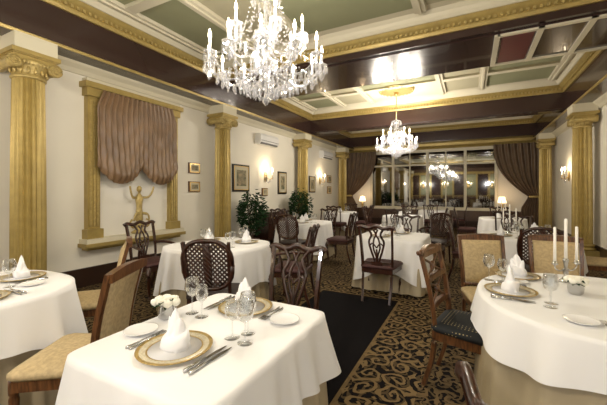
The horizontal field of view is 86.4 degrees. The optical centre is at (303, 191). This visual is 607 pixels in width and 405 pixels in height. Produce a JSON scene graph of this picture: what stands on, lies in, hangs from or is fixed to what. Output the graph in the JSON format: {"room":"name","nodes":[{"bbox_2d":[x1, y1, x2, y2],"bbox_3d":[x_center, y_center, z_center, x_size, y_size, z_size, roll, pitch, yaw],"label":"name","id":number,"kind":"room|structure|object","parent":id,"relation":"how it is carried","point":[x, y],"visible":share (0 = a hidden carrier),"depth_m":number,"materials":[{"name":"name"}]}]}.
{"room":"restaurant","nodes":[
{"label":"restaurant","id":0,"kind":"room"},
{"bbox_2d":[0,70,338,272],"bbox_3d":[-2.116,-0.720,7.348,0.200,4.280,17.900,0,0,27],"label":"wall","id":1,"kind":"structure","parent":0,"point":[64,100],"depth_m":6.30,"materials":[{"name":"paint"}]},
{"bbox_2d":[78,77,185,250],"bbox_3d":[-2.817,-0.415,5.538,0.220,2.570,1.840,0,0,27],"label":"window","id":2,"kind":"structure","parent":1,"relation":"in","point":[108,205],"depth_m":5.20,"materials":[{"name":"gold metal"}]},
{"bbox_2d":[97,90,177,184],"bbox_3d":[-2.715,-0.840,5.485,0.129,1.420,1.495,0,0,27],"label":"curtain","id":3,"kind":"object","parent":2,"relation":"hanging from","point":[134,135],"visible":1,"depth_m":5.38,"materials":[{"name":"fabric"}]},
{"bbox_2d":[129,186,153,233],"bbox_3d":[-2.800,0.297,5.506,0.254,0.802,0.475,0,0,27],"label":"statuette","id":4,"kind":"object","parent":2,"relation":"on","point":[138,198],"visible":0.84,"depth_m":5.47,"materials":[{"name":"gold metal"}]},
{"bbox_2d":[61,234,272,288],"bbox_3d":[-2.014,1.280,7.295,0.030,0.280,17.500,0,0,27],"label":"baseboard","id":5,"kind":"structure","parent":1,"relation":"attached to","point":[92,275],"depth_m":4.93,"materials":[{"name":"black wood"}]},
{"bbox_2d":[0,0,354,150],"bbox_3d":[-1.716,-2.200,7.141,0.700,0.920,17.500,0,0,27],"label":"ceiling beam","id":6,"kind":"structure","parent":1,"relation":"attached to","point":[94,40],"depth_m":5.19,"materials":[{"name":"black"}]},
{"bbox_2d":[188,162,199,173],"bbox_3d":[-2.284,-0.500,6.759,0.040,0.220,0.300,0,0,27],"label":"framed picture","id":7,"kind":"object","parent":1,"relation":"attached to","point":[192,167],"visible":1,"depth_m":6.74,"materials":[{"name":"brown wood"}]},
{"bbox_2d":[188,181,199,191],"bbox_3d":[-2.284,-0.110,6.759,0.040,0.220,0.300,0,0,27],"label":"framed picture","id":8,"kind":"object","parent":1,"relation":"attached to","point":[193,186],"visible":1,"depth_m":6.72,"materials":[{"name":"brown wood"}]},
{"bbox_2d":[232,164,248,191],"bbox_3d":[-1.570,-0.350,8.135,0.040,0.680,0.660,0,0,27],"label":"framed picture","id":9,"kind":"object","parent":1,"relation":"attached to","point":[240,173],"visible":0.99,"depth_m":8.09,"materials":[{"name":"black"}]},
{"bbox_2d":[255,133,278,147],"bbox_3d":[-1.008,-1.438,9.027,0.216,0.285,0.900,0,0,27],"label":"air conditioner","id":10,"kind":"object","parent":1,"relation":"attached to","point":[260,138],"visible":1,"depth_m":8.84,"materials":[{"name":"white plastic"}]},
{"bbox_2d":[277,171,286,193],"bbox_3d":[-0.650,-0.280,9.911,0.040,0.680,0.500,0,0,27],"label":"framed picture","id":11,"kind":"object","parent":1,"relation":"attached to","point":[281,176],"visible":1,"depth_m":9.85,"materials":[{"name":"black"}]},
{"bbox_2d":[309,176,314,192],"bbox_3d":[0.317,-0.280,11.775,0.040,0.600,0.500,0,0,27],"label":"framed picture","id":12,"kind":"object","parent":1,"relation":"attached to","point":[311,178],"visible":0.99,"depth_m":11.75,"materials":[{"name":"black"}]},
{"bbox_2d":[319,150,332,159],"bbox_3d":[0.902,-1.438,12.711,0.216,0.285,0.900,0,0,27],"label":"air conditioner","id":13,"kind":"object","parent":1,"relation":"attached to","point":[326,155],"visible":1,"depth_m":12.48,"materials":[{"name":"white plastic"}]},
{"bbox_2d":[346,151,375,211],"bbox_3d":[2.548,-0.205,14.512,1.429,3.150,0.204,0,0,30],"label":"window curtain","id":14,"kind":"object","parent":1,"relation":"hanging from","point":[359,166],"visible":0.74,"depth_m":14.60,"materials":[{"name":"brown fabric"}]},
{"bbox_2d":[220,0,606,101],"bbox_3d":[1.548,-2.445,5.984,7.560,0.430,2.010,0,0,27],"label":"ceiling beam","id":15,"kind":"structure","parent":1,"relation":"attached to","point":[468,34],"depth_m":5.14,"materials":[{"name":"black"}]},
{"bbox_2d":[311,79,563,134],"bbox_3d":[3.354,-2.320,9.469,7.560,0.680,1.060,0,0,27],"label":"ceiling beam","id":16,"kind":"structure","parent":1,"relation":"attached to","point":[538,97],"depth_m":8.85,"materials":[{"name":"black"}]},
{"bbox_2d":[96,0,575,131],"bbox_3d":[1.329,-2.717,5.562,7.560,0.285,17.500,0,0,27],"label":"ceiling","id":17,"kind":"structure","parent":0,"point":[188,23],"depth_m":5.17,"materials":[{"name":"beige"}]},
{"bbox_2d":[202,0,326,105],"bbox_3d":[-0.350,-1.694,2.997,1.144,1.791,1.144,0,0,27],"label":"crystal chandelier","id":18,"kind":"object","parent":17,"relation":"hanging from","point":[259,36],"visible":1,"depth_m":2.93,"materials":[{"name":"white"}]},
{"bbox_2d":[378,84,414,96],"bbox_3d":[2.408,-2.613,8.382,0.920,0.070,0.920,0,0,27],"label":"ceiling medallion","id":19,"kind":"object","parent":17,"relation":"attached to","point":[402,90],"depth_m":8.31,"materials":[{"name":"metal"}]},
{"bbox_2d":[375,92,418,158],"bbox_3d":[2.408,-1.720,8.382,1.100,1.740,1.100,0,0,27],"label":"crystal chandelier","id":20,"kind":"object","parent":17,"relation":"hanging from","point":[395,93],"visible":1,"depth_m":8.35,"materials":[{"name":"white"}]},
{"bbox_2d":[77,227,606,404],"bbox_3d":[1.329,1.470,5.562,7.960,0.100,17.900,0,0,27],"label":"floor","id":21,"kind":"structure","parent":0,"point":[382,350],"depth_m":3.20,"materials":[{"name":"carpet"}]},
{"bbox_2d":[0,30,62,270],"bbox_3d":[-3.430,-0.230,4.031,0.470,3.300,0.576,0,0,27],"label":"fluted column","id":22,"kind":"structure","parent":21,"relation":"on","point":[31,61],"depth_m":3.91,"materials":[{"name":"gold metal"}]},
{"bbox_2d":[0,270,87,404],"bbox_3d":[-2.269,1.040,2.145,1.277,0.760,1.276,0,0,27],"label":"dining table","id":23,"kind":"object","parent":21,"relation":"on","point":[51,310],"visible":0.75,"depth_m":2.04,"materials":[{"name":"white fabric"}]},
{"bbox_2d":[0,290,10,298],"bbox_3d":[-1.980,0.650,1.961,0.304,0.018,0.304,0,0,27],"label":"charger plate","id":24,"kind":"object","parent":23,"relation":"on","point":[3,293],"visible":1,"depth_m":2.05,"materials":[{"name":"gold ceramic"}]},
{"bbox_2d":[1,259,16,287],"bbox_3d":[-2.043,0.564,2.241,0.080,0.190,0.080,0,0,27],"label":"wine glass","id":25,"kind":"object","parent":23,"relation":"on","point":[5,259],"visible":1,"depth_m":2.24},
{"bbox_2d":[0,271,46,281],"bbox_3d":[-2.156,0.650,2.469,0.304,0.018,0.304,0,0,27],"label":"charger plate","id":26,"kind":"object","parent":23,"relation":"on","point":[33,274],"visible":0.81,"depth_m":2.45,"materials":[{"name":"gold ceramic"}]},
{"bbox_2d":[12,255,29,278],"bbox_3d":[-2.158,0.564,2.471,0.140,0.166,0.105,0,0,42],"label":"folded napkin","id":27,"kind":"object","parent":26,"relation":"on","point":[21,271],"visible":0.98,"depth_m":2.44,"materials":[{"name":"white fabric"}]},
{"bbox_2d":[18,280,45,286],"bbox_3d":[-1.926,0.651,2.293,0.152,0.015,0.152,0,0,27],"label":"plate","id":28,"kind":"object","parent":23,"relation":"on","point":[33,282],"visible":1,"depth_m":2.31,"materials":[{"name":"white ceramic"}]},
{"bbox_2d":[6,258,146,404],"bbox_3d":[-1.313,0.926,1.945,0.547,0.997,0.510,0,0,-3],"label":"dining chair","id":29,"kind":"object","parent":21,"relation":"on","point":[43,371],"visible":0.64,"depth_m":1.81,"materials":[{"name":"fabric"}]},
{"bbox_2d":[77,236,132,317],"bbox_3d":[-1.877,0.926,2.953,0.547,0.997,0.510,0,0,-29],"label":"dining chair","id":30,"kind":"object","parent":21,"relation":"on","point":[88,299],"visible":0.21,"depth_m":2.87,"materials":[{"name":"brown wood"}]},
{"bbox_2d":[122,220,175,299],"bbox_3d":[-2.133,0.920,4.541,0.554,1.023,0.600,0,0,27],"label":"armchair","id":31,"kind":"object","parent":21,"relation":"on","point":[152,265],"visible":0.74,"depth_m":4.57,"materials":[{"name":"brown wood"}]},
{"bbox_2d":[55,293,340,404],"bbox_3d":[-0.419,1.040,1.546,0.934,0.760,1.087,0,0,27],"label":"dining table","id":32,"kind":"object","parent":21,"relation":"on","point":[289,364],"visible":0.79,"depth_m":1.29,"materials":[{"name":"white fabric"}]},
{"bbox_2d":[123,322,158,335],"bbox_3d":[-0.765,0.651,1.523,0.152,0.015,0.152,0,0,27],"label":"plate","id":33,"kind":"object","parent":32,"relation":"on","point":[139,329],"visible":1,"depth_m":1.53,"materials":[{"name":"white ceramic"}]},
{"bbox_2d":[125,330,165,348],"bbox_3d":[-0.701,0.653,1.440,0.022,0.012,0.193,0,0,27],"label":"fork","id":34,"kind":"object","parent":32,"relation":"on","point":[160,331],"visible":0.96,"depth_m":1.43,"materials":[{"name":"silver metal"}]},
{"bbox_2d":[150,294,180,319],"bbox_3d":[-0.724,0.601,1.688,0.149,0.116,0.140,0,0,-29],"label":"flower arrangement","id":35,"kind":"object","parent":32,"relation":"on","point":[166,304],"visible":0.98,"depth_m":1.65,"materials":[{"name":"white plant"}]},
{"bbox_2d":[134,330,212,365],"bbox_3d":[-0.535,0.650,1.347,0.304,0.018,0.304,0,0,27],"label":"charger plate","id":36,"kind":"object","parent":32,"relation":"on","point":[149,352],"visible":0.81,"depth_m":1.30,"materials":[{"name":"gold ceramic"}]},
{"bbox_2d":[160,308,190,353],"bbox_3d":[-0.532,0.564,1.345,0.140,0.166,0.105,0,0,33],"label":"folded napkin","id":37,"kind":"object","parent":36,"relation":"on","point":[176,339],"visible":1,"depth_m":1.32,"materials":[{"name":"white fabric"}]},
{"bbox_2d":[184,276,199,314],"bbox_3d":[-0.607,0.564,1.762,0.080,0.190,0.080,0,0,27],"label":"wine glass","id":38,"kind":"object","parent":32,"relation":"on","point":[187,279],"visible":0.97,"depth_m":1.75,"materials":[{"name":"glass"}]},
{"bbox_2d":[195,284,208,318],"bbox_3d":[-0.539,0.577,1.710,0.070,0.165,0.070,0,0,27],"label":"wine glass","id":39,"kind":"object","parent":32,"relation":"on","point":[204,315],"visible":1,"depth_m":1.70,"materials":[{"name":"glass"}]},
{"bbox_2d":[183,346,225,372],"bbox_3d":[-0.381,0.650,1.273,0.019,0.016,0.230,0,0,27],"label":"knife","id":40,"kind":"object","parent":32,"relation":"on","point":[196,363],"visible":1,"depth_m":1.25,"materials":[{"name":"silver metal"}]},
{"bbox_2d":[188,347,231,375],"bbox_3d":[-0.356,0.650,1.260,0.019,0.016,0.230,0,0,27],"label":"knife","id":41,"kind":"object","parent":32,"relation":"on","point":[203,364],"visible":1,"depth_m":1.23,"materials":[{"name":"silver metal"}]},
{"bbox_2d":[224,299,239,340],"bbox_3d":[-0.323,0.577,1.463,0.070,0.165,0.070,0,0,27],"label":"wine glass","id":42,"kind":"object","parent":32,"relation":"on","point":[227,337],"visible":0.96,"depth_m":1.45,"materials":[{"name":"glass"}]},
{"bbox_2d":[236,297,253,346],"bbox_3d":[-0.255,0.564,1.410,0.080,0.190,0.080,0,0,27],"label":"wine glass","id":43,"kind":"object","parent":32,"relation":"on","point":[249,341],"visible":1,"depth_m":1.40,"materials":[{"name":"glass"}]},
{"bbox_2d":[218,297,272,315],"bbox_3d":[-0.327,0.650,1.825,0.304,0.018,0.304,0,0,27],"label":"charger plate","id":44,"kind":"object","parent":32,"relation":"on","point":[263,305],"visible":0.69,"depth_m":1.80,"materials":[{"name":"gold ceramic"}]},
{"bbox_2d":[234,277,256,309],"bbox_3d":[-0.329,0.564,1.827,0.140,0.166,0.105,0,0,39],"label":"folded napkin","id":45,"kind":"object","parent":44,"relation":"on","point":[243,286],"visible":0.74,"depth_m":1.79,"materials":[{"name":"white fabric"}]},
{"bbox_2d":[239,290,255,335],"bbox_3d":[-0.260,0.564,1.509,0.080,0.190,0.080,0,0,27],"label":"wine glass","id":46,"kind":"object","parent":32,"relation":"on","point":[252,332],"visible":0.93,"depth_m":1.50,"materials":[{"name":"glass"}]},
{"bbox_2d":[270,313,298,324],"bbox_3d":[-0.097,0.651,1.650,0.152,0.015,0.152,0,0,27],"label":"plate","id":47,"kind":"object","parent":32,"relation":"on","point":[279,318],"visible":1,"depth_m":1.66,"materials":[{"name":"white ceramic"}]},
{"bbox_2d":[180,239,239,304],"bbox_3d":[-0.859,0.924,3.134,0.527,1.014,0.561,0,0,3],"label":"dining chair","id":48,"kind":"object","parent":21,"relation":"on","point":[215,287],"visible":0.73,"depth_m":2.93,"materials":[{"name":"brown wood"}]},
{"bbox_2d":[153,237,276,310],"bbox_3d":[-1.081,1.040,4.109,1.269,0.760,1.271,0,0,27],"label":"dining table","id":49,"kind":"object","parent":21,"relation":"on","point":[252,261],"visible":0.46,"depth_m":3.73,"materials":[{"name":"white fabric"}]},
{"bbox_2d":[235,239,257,242],"bbox_3d":[-0.744,0.650,4.215,0.304,0.018,0.304,0,0,27],"label":"charger plate","id":50,"kind":"object","parent":49,"relation":"on","point":[237,241],"visible":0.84,"depth_m":4.22,"materials":[{"name":"gold ceramic"}]},
{"bbox_2d":[242,229,250,241],"bbox_3d":[-0.742,0.564,4.218,0.105,0.166,0.140,0,0,37],"label":"folded napkin","id":51,"kind":"object","parent":50,"relation":"on","point":[246,237],"visible":1,"depth_m":4.18,"materials":[{"name":"white fabric"}]},
{"bbox_2d":[207,104,237,236],"bbox_3d":[-1.796,-0.230,7.182,0.470,3.300,0.576,0,0,27],"label":"fluted column","id":52,"kind":"structure","parent":21,"relation":"on","point":[224,117],"depth_m":7.04,"materials":[{"name":"gold metal"}]},
{"bbox_2d":[236,189,269,239],"bbox_3d":[-1.285,0.674,7.692,0.873,1.493,0.863,0,0,27],"label":"potted ficus","id":53,"kind":"object","parent":21,"relation":"on","point":[250,223],"visible":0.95,"depth_m":7.61,"materials":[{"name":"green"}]},
{"bbox_2d":[256,210,288,240],"bbox_3d":[-0.853,0.975,9.002,0.440,0.890,1.080,0,0,27],"label":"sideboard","id":54,"kind":"object","parent":21,"relation":"on","point":[267,232],"visible":0.34,"depth_m":8.56,"materials":[{"name":"brown wood"}]},
{"bbox_2d":[270,208,285,241],"bbox_3d":[-0.486,0.920,8.038,0.527,1.023,0.554,0,0,-41],"label":"dining chair","id":55,"kind":"object","parent":21,"relation":"on","point":[276,209],"visible":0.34,"depth_m":8.09,"materials":[{"name":"brown wood"}]},
{"bbox_2d":[276,214,305,262],"bbox_3d":[-0.215,0.924,6.322,0.527,1.014,0.561,0,0,27],"label":"dining chair","id":56,"kind":"object","parent":21,"relation":"on","point":[289,237],"visible":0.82,"depth_m":6.15,"materials":[{"name":"brown wood"}]},
{"bbox_2d":[268,223,319,307],"bbox_3d":[-0.108,0.920,4.175,0.554,1.023,0.600,0,0,16],"label":"dining chair","id":57,"kind":"object","parent":21,"relation":"on","point":[311,239],"visible":0.67,"depth_m":4.02,"materials":[{"name":"brown wood"}]},
{"bbox_2d":[269,242,327,309],"bbox_3d":[-0.150,0.920,2.368,0.527,1.023,0.554,0,0,23],"label":"dining chair","id":58,"kind":"object","parent":21,"relation":"on","point":[322,250],"visible":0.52,"depth_m":2.55,"materials":[{"name":"brown wood"}]},
{"bbox_2d":[288,187,313,219],"bbox_3d":[-0.147,0.634,9.850,0.858,1.572,0.838,0,0,27],"label":"potted ficus","id":59,"kind":"object","parent":21,"relation":"on","point":[292,204],"visible":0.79,"depth_m":9.77,"materials":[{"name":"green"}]},
{"bbox_2d":[293,133,311,216],"bbox_3d":[-0.024,-0.230,10.600,0.470,3.300,0.576,0,0,27],"label":"fluted column","id":60,"kind":"structure","parent":21,"relation":"on","point":[303,141],"depth_m":10.46,"materials":[{"name":"gold metal"}]},
{"bbox_2d":[273,219,334,260],"bbox_3d":[0.016,1.040,7.200,1.239,0.760,1.236,0,0,27],"label":"dining table","id":61,"kind":"object","parent":21,"relation":"on","point":[325,231],"visible":0.47,"depth_m":6.73,"materials":[{"name":"fabric"}]},
{"bbox_2d":[320,208,337,235],"bbox_3d":[0.534,0.920,7.983,0.527,1.023,0.554,0,0,27],"label":"dining chair","id":62,"kind":"object","parent":21,"relation":"on","point":[321,209],"visible":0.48,"depth_m":8.15,"materials":[{"name":"brown wood"}]},
{"bbox_2d":[326,205,346,235],"bbox_3d":[1.026,0.920,10.019,0.527,1.023,0.554,0,0,27],"label":"dining chair","id":63,"kind":"object","parent":21,"relation":"on","point":[340,224],"visible":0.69,"depth_m":9.84,"materials":[{"name":"brown wood"}]},
{"bbox_2d":[322,211,357,235],"bbox_3d":[1.233,1.040,10.851,1.144,0.760,1.145,0,0,27],"label":"dining table","id":64,"kind":"object","parent":21,"relation":"on","point":[345,214],"visible":0.44,"depth_m":10.32,"materials":[{"name":"fabric"}]},
{"bbox_2d":[325,212,358,263],"bbox_3d":[0.798,0.920,6.683,0.554,1.023,0.527,0,0,27],"label":"dining chair","id":65,"kind":"object","parent":21,"relation":"on","point":[346,240],"visible":0.98,"depth_m":6.55,"materials":[{"name":"brown wood"}]},
{"bbox_2d":[335,147,349,210],"bbox_3d":[1.678,-0.230,13.885,0.470,3.300,0.576,0,0,27],"label":"fluted column","id":66,"kind":"structure","parent":21,"relation":"on","point":[341,153],"depth_m":13.74,"materials":[{"name":"gold metal"}]},
{"bbox_2d":[354,205,374,235],"bbox_3d":[1.971,0.920,10.467,0.554,1.023,0.527,0,0,27],"label":"dining chair","id":67,"kind":"object","parent":21,"relation":"on","point":[370,212],"visible":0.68,"depth_m":10.34,"materials":[{"name":"brown wood"}]},
{"bbox_2d":[361,206,379,231],"bbox_3d":[2.031,0.920,9.422,0.554,1.023,0.527,0,0,27],"label":"dining chair","id":68,"kind":"object","parent":21,"relation":"on","point":[366,214],"visible":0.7,"depth_m":9.46,"materials":[{"name":"brown wood"}]},
{"bbox_2d":[356,224,402,305],"bbox_3d":[1.032,0.920,4.338,0.527,1.023,0.554,0,0,27],"label":"dining chair","id":69,"kind":"object","parent":21,"relation":"on","point":[377,265],"visible":0.98,"depth_m":4.17,"materials":[{"name":"brown wood"}]},
{"bbox_2d":[351,230,434,296],"bbox_3d":[1.394,1.040,4.971,1.124,0.760,1.117,0,0,27],"label":"dining table","id":70,"kind":"object","parent":21,"relation":"on","point":[406,246],"visible":0.6,"depth_m":4.50,"materials":[{"name":"white fabric"}]},
{"bbox_2d":[384,208,407,231],"bbox_3d":[2.387,0.920,8.299,0.527,1.023,0.554,0,0,27],"label":"dining chair","id":71,"kind":"object","parent":21,"relation":"on","point":[386,210],"visible":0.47,"depth_m":8.12,"materials":[{"name":"brown wood"}]},
{"bbox_2d":[381,214,424,232],"bbox_3d":[2.770,1.040,9.039,1.144,0.760,1.143,0,0,27],"label":"dining table","id":72,"kind":"object","parent":21,"relation":"on","point":[413,222],"visible":0.34,"depth_m":8.59,"materials":[{"name":"fabric"}]},
{"bbox_2d":[393,214,420,232],"bbox_3d":[1.775,0.920,5.706,0.527,1.023,0.554,0,0,27],"label":"dining chair","id":73,"kind":"object","parent":21,"relation":"on","point":[418,217],"visible":0.32,"depth_m":5.88,"materials":[{"name":"brown wood"}]},
{"bbox_2d":[422,204,438,231],"bbox_3d":[4.350,0.920,10.999,0.527,1.023,0.554,0,0,27],"label":"dining chair","id":74,"kind":"object","parent":21,"relation":"on","point":[429,205],"visible":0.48,"depth_m":10.85,"materials":[{"name":"brown wood"}]},
{"bbox_2d":[418,209,449,231],"bbox_3d":[4.734,1.040,11.740,1.149,0.760,1.148,0,0,27],"label":"dining table","id":75,"kind":"object","parent":21,"relation":"on","point":[420,212],"visible":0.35,"depth_m":11.38,"materials":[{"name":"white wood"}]},
{"bbox_2d":[419,212,452,262],"bbox_3d":[2.650,0.924,6.437,0.600,1.014,0.561,0,0,44],"label":"armchair","id":76,"kind":"object","parent":21,"relation":"on","point":[439,216],"visible":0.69,"depth_m":6.54,"materials":[{"name":"brown wood"}]},
{"bbox_2d":[416,243,482,385],"bbox_3d":[1.179,0.917,2.373,0.550,1.016,0.510,0,0,39],"label":"dining chair","id":77,"kind":"object","parent":21,"relation":"on","point":[453,327],"visible":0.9,"depth_m":2.33,"materials":[{"name":"brown wood"}]},
{"bbox_2d":[446,216,458,279],"bbox_3d":[2.641,0.920,5.276,0.554,1.023,0.527,0,0,27],"label":"dining chair","id":78,"kind":"object","parent":21,"relation":"on","point":[455,254],"visible":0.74,"depth_m":5.19,"materials":[{"name":"brown wood"}]},
{"bbox_2d":[453,204,467,226],"bbox_3d":[5.473,0.920,11.355,0.554,1.023,0.527,0,0,27],"label":"dining chair","id":79,"kind":"object","parent":21,"relation":"on","point":[461,220],"visible":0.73,"depth_m":11.12,"materials":[{"name":"brown wood"}]},
{"bbox_2d":[453,207,476,243],"bbox_3d":[4.300,0.920,8.584,0.554,1.023,0.527,0,0,27],"label":"dining chair","id":80,"kind":"object","parent":21,"relation":"on","point":[462,229],"visible":0.82,"depth_m":8.46,"materials":[{"name":"brown wood"}]},
{"bbox_2d":[454,361,488,404],"bbox_3d":[0.602,0.920,0.535,0.554,1.023,0.527,0,0,14],"label":"dining chair","id":81,"kind":"object","parent":21,"relation":"on","point":[463,371],"visible":1,"depth_m":0.75,"materials":[{"name":"brown wood"}]},
{"bbox_2d":[457,233,505,310],"bbox_3d":[1.777,0.926,3.069,0.510,0.997,0.547,0,0,8],"label":"dining chair","id":82,"kind":"object","parent":21,"relation":"on","point":[472,247],"visible":0.49,"depth_m":3.24,"materials":[{"name":"fabric"}]},
{"bbox_2d":[477,216,527,232],"bbox_3d":[5.037,1.040,8.202,1.135,0.760,1.143,0,0,27],"label":"dining table","id":83,"kind":"object","parent":21,"relation":"on","point":[485,223],"visible":0.38,"depth_m":7.89,"materials":[{"name":"fabric"}]},
{"bbox_2d":[494,210,519,230],"bbox_3d":[4.610,0.920,7.372,0.527,1.023,0.554,0,0,27],"label":"dining chair","id":84,"kind":"object","parent":21,"relation":"on","point":[495,212],"visible":0.36,"depth_m":7.19,"materials":[{"name":"brown wood"}]},
{"bbox_2d":[501,214,532,230],"bbox_3d":[3.810,0.920,5.721,0.527,1.023,0.554,0,0,27],"label":"dining chair","id":85,"kind":"object","parent":21,"relation":"on","point":[507,216],"visible":0.26,"depth_m":5.92,"materials":[{"name":"brown wood"}]},
{"bbox_2d":[480,231,587,275],"bbox_3d":[3.383,1.040,4.890,1.378,0.760,1.383,0,0,27],"label":"dining table","id":86,"kind":"object","parent":21,"relation":"on","point":[510,241],"visible":0.12,"depth_m":4.48,"materials":[{"name":"fabric"}]},
{"bbox_2d":[502,204,516,233],"bbox_3d":[3.296,0.426,5.163,0.228,0.465,0.118,0,0,16],"label":"candelabrum","id":87,"kind":"object","parent":86,"relation":"on","point":[509,223],"visible":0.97,"depth_m":5.15,"materials":[{"name":"silver metal"}]},
{"bbox_2d":[470,273,606,404],"bbox_3d":[1.855,1.040,1.923,1.542,0.760,1.538,0,0,27],"label":"dining table","id":88,"kind":"object","parent":21,"relation":"on","point":[531,354],"visible":0.73,"depth_m":1.70,"materials":[{"name":"fabric"}]},
{"bbox_2d":[484,283,538,296],"bbox_3d":[1.364,0.650,2.131,0.304,0.018,0.304,0,0,30],"label":"charger plate","id":89,"kind":"object","parent":88,"relation":"on","point":[523,291],"visible":0.77,"depth_m":2.10,"materials":[{"name":"gold ceramic"}]},
{"bbox_2d":[501,265,519,292],"bbox_3d":[1.362,0.564,2.129,0.105,0.166,0.140,0,0,35],"label":"folded napkin","id":90,"kind":"object","parent":89,"relation":"on","point":[510,284],"visible":1,"depth_m":2.09,"materials":[{"name":"white fabric"}]},
{"bbox_2d":[491,295,535,303],"bbox_3d":[1.268,0.650,1.957,0.230,0.016,0.019,0,0,30],"label":"knife","id":91,"kind":"object","parent":88,"relation":"on","point":[492,296],"visible":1,"depth_m":1.97,"materials":[{"name":"silver metal"}]},
{"bbox_2d":[495,270,540,279],"bbox_3d":[1.665,0.650,2.516,0.304,0.018,0.304,0,0,22],"label":"charger plate","id":92,"kind":"object","parent":88,"relation":"on","point":[530,276],"visible":0.7,"depth_m":2.48,"materials":[{"name":"gold ceramic"}]},
{"bbox_2d":[506,254,526,276],"bbox_3d":[1.662,0.564,2.518,0.140,0.166,0.105,0,0,37],"label":"folded napkin","id":93,"kind":"object","parent":92,"relation":"on","point":[518,268],"visible":0.87,"depth_m":2.49,"materials":[{"name":"white fabric"}]},
{"bbox_2d":[542,273,558,308],"bbox_3d":[1.413,0.564,1.848,0.080,0.190,0.080,0,0,30],"label":"wine glass","id":94,"kind":"object","parent":88,"relation":"on","point":[544,274],"visible":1,"depth_m":1.84,"materials":[{"name":"glass"}]},
{"bbox_2d":[544,274,558,304],"bbox_3d":[1.469,0.577,1.914,0.070,0.165,0.070,0,0,30],"label":"wine glass","id":95,"kind":"object","parent":88,"relation":"on","point":[546,302],"visible":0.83,"depth_m":1.92,"materials":[{"name":"glass"}]},
{"bbox_2d":[551,218,580,282],"bbox_3d":[1.931,0.426,2.378,0.228,0.465,0.118,0,0,-7],"label":"candelabrum","id":96,"kind":"object","parent":88,"relation":"on","point":[565,260],"visible":0.9,"depth_m":2.37,"materials":[{"name":"wax"}]},
{"bbox_2d":[562,275,589,295],"bbox_3d":[1.750,0.601,2.083,0.149,0.116,0.140,0,0,-29],"label":"flower arrangement","id":97,"kind":"object","parent":88,"relation":"on","point":[575,284],"visible":1,"depth_m":2.05,"materials":[{"name":"white plant"}]},
{"bbox_2d":[562,313,600,325],"bbox_3d":[1.406,0.651,1.637,0.152,0.015,0.152,0,0,27],"label":"plate","id":98,"kind":"object","parent":88,"relation":"on","point":[575,318],"visible":1,"depth_m":1.64,"materials":[{"name":"white ceramic"}]},
{"bbox_2d":[517,227,563,271],"bbox_3d":[2.950,0.924,4.061,0.527,1.014,0.561,0,0,27],"label":"dining chair","id":99,"kind":"object","parent":21,"relation":"on","point":[541,230],"visible":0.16,"depth_m":3.94,"materials":[{"name":"brown wood"}]},
{"bbox_2d":[535,133,555,231],"bbox_3d":[7.837,-0.230,10.468,0.470,3.300,0.576,0,0,27],"label":"fluted column","id":100,"kind":"structure","parent":21,"relation":"on","point":[544,142],"depth_m":10.34,"materials":[{"name":"gold metal"}]},
{"bbox_2d":[527,234,583,275],"bbox_3d":[2.390,0.926,3.002,0.510,0.997,0.547,0,0,27],"label":"dining chair","id":101,"kind":"object","parent":21,"relation":"on","point":[542,253],"visible":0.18,"depth_m":3.17,"materials":[{"name":"fabric"}]},
{"bbox_2d":[566,102,599,256],"bbox_3d":[6.042,-0.230,7.005,0.470,3.300,0.576,0,0,27],"label":"fluted column","id":102,"kind":"structure","parent":21,"relation":"on","point":[581,117],"depth_m":6.87,"materials":[{"name":"gold metal"}]},
{"bbox_2d":[585,256,606,276],"bbox_3d":[4.176,0.926,4.481,0.547,0.997,0.510,0,0,27],"label":"dining chair","id":103,"kind":"object","parent":21,"relation":"on","point":[593,263],"visible":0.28,"depth_m":4.36,"materials":[{"name":"fabric"}]},
{"bbox_2d":[353,168,527,210],"bbox_3d":[5.402,-0.720,13.420,7.560,4.280,0.200,0,0,27],"label":"wall","id":104,"kind":"structure","parent":0,"point":[513,196],"depth_m":12.18,"materials":[{"name":"paint"}]},
{"bbox_2d":[358,217,477,227],"bbox_3d":[5.349,1.280,13.318,7.500,0.280,0.030,0,0,27],"label":"baseboard","id":105,"kind":"structure","parent":104,"relation":"attached to","point":[374,220],"depth_m":12.91,"materials":[{"name":"black wood"}]},
{"bbox_2d":[357,146,520,220],"bbox_3d":[5.335,-0.310,13.291,7.480,2.900,0.090,0,0,27],"label":"window","id":106,"kind":"structure","parent":104,"relation":"in","point":[449,178],"depth_m":13.19,"materials":[{"name":"clear glass"}]},
{"bbox_2d":[349,137,535,152],"bbox_3d":[5.319,-1.870,13.260,7.560,0.220,0.160,0,0,27],"label":"trim","id":107,"kind":"structure","parent":104,"relation":"attached to","point":[527,139],"depth_m":12.84,"materials":[{"name":"gold metal"}]},
{"bbox_2d":[350,115,535,148],"bbox_3d":[5.119,-2.320,12.874,7.560,0.680,1.030,0,0,27],"label":"beam","id":108,"kind":"structure","parent":104,"relation":"attached to","point":[519,126],"depth_m":12.29,"materials":[{"name":"black"}]},
{"bbox_2d":[493,142,538,227],"bbox_3d":[7.770,-0.205,11.805,1.429,3.150,0.204,0,0,25],"label":"window curtain","id":109,"kind":"object","parent":104,"relation":"hanging from","point":[518,163],"visible":0.91,"depth_m":11.71,"materials":[{"name":"brown fabric"}]},
{"bbox_2d":[552,105,606,248],"bbox_3d":[4.774,-0.720,3.777,0.200,4.280,17.900,0,0,27],"label":"wall","id":110,"kind":"structure","parent":0,"point":[562,149],"depth_m":7.12,"materials":[{"name":"paint"}]},
{"bbox_2d":[529,49,606,139],"bbox_3d":[4.374,-2.200,3.984,0.700,0.920,17.500,0,0,27],"label":"trim","id":111,"kind":"structure","parent":110,"relation":"attached to","point":[584,79],"depth_m":6.57,"materials":[{"name":"black"}]},
{"bbox_2d":[552,226,606,257],"bbox_3d":[4.671,1.280,3.830,0.030,0.280,17.500,0,0,27],"label":"baseboard","id":112,"kind":"structure","parent":110,"relation":"attached to","point":[603,252],"depth_m":6.60,"materials":[{"name":"black wood"}]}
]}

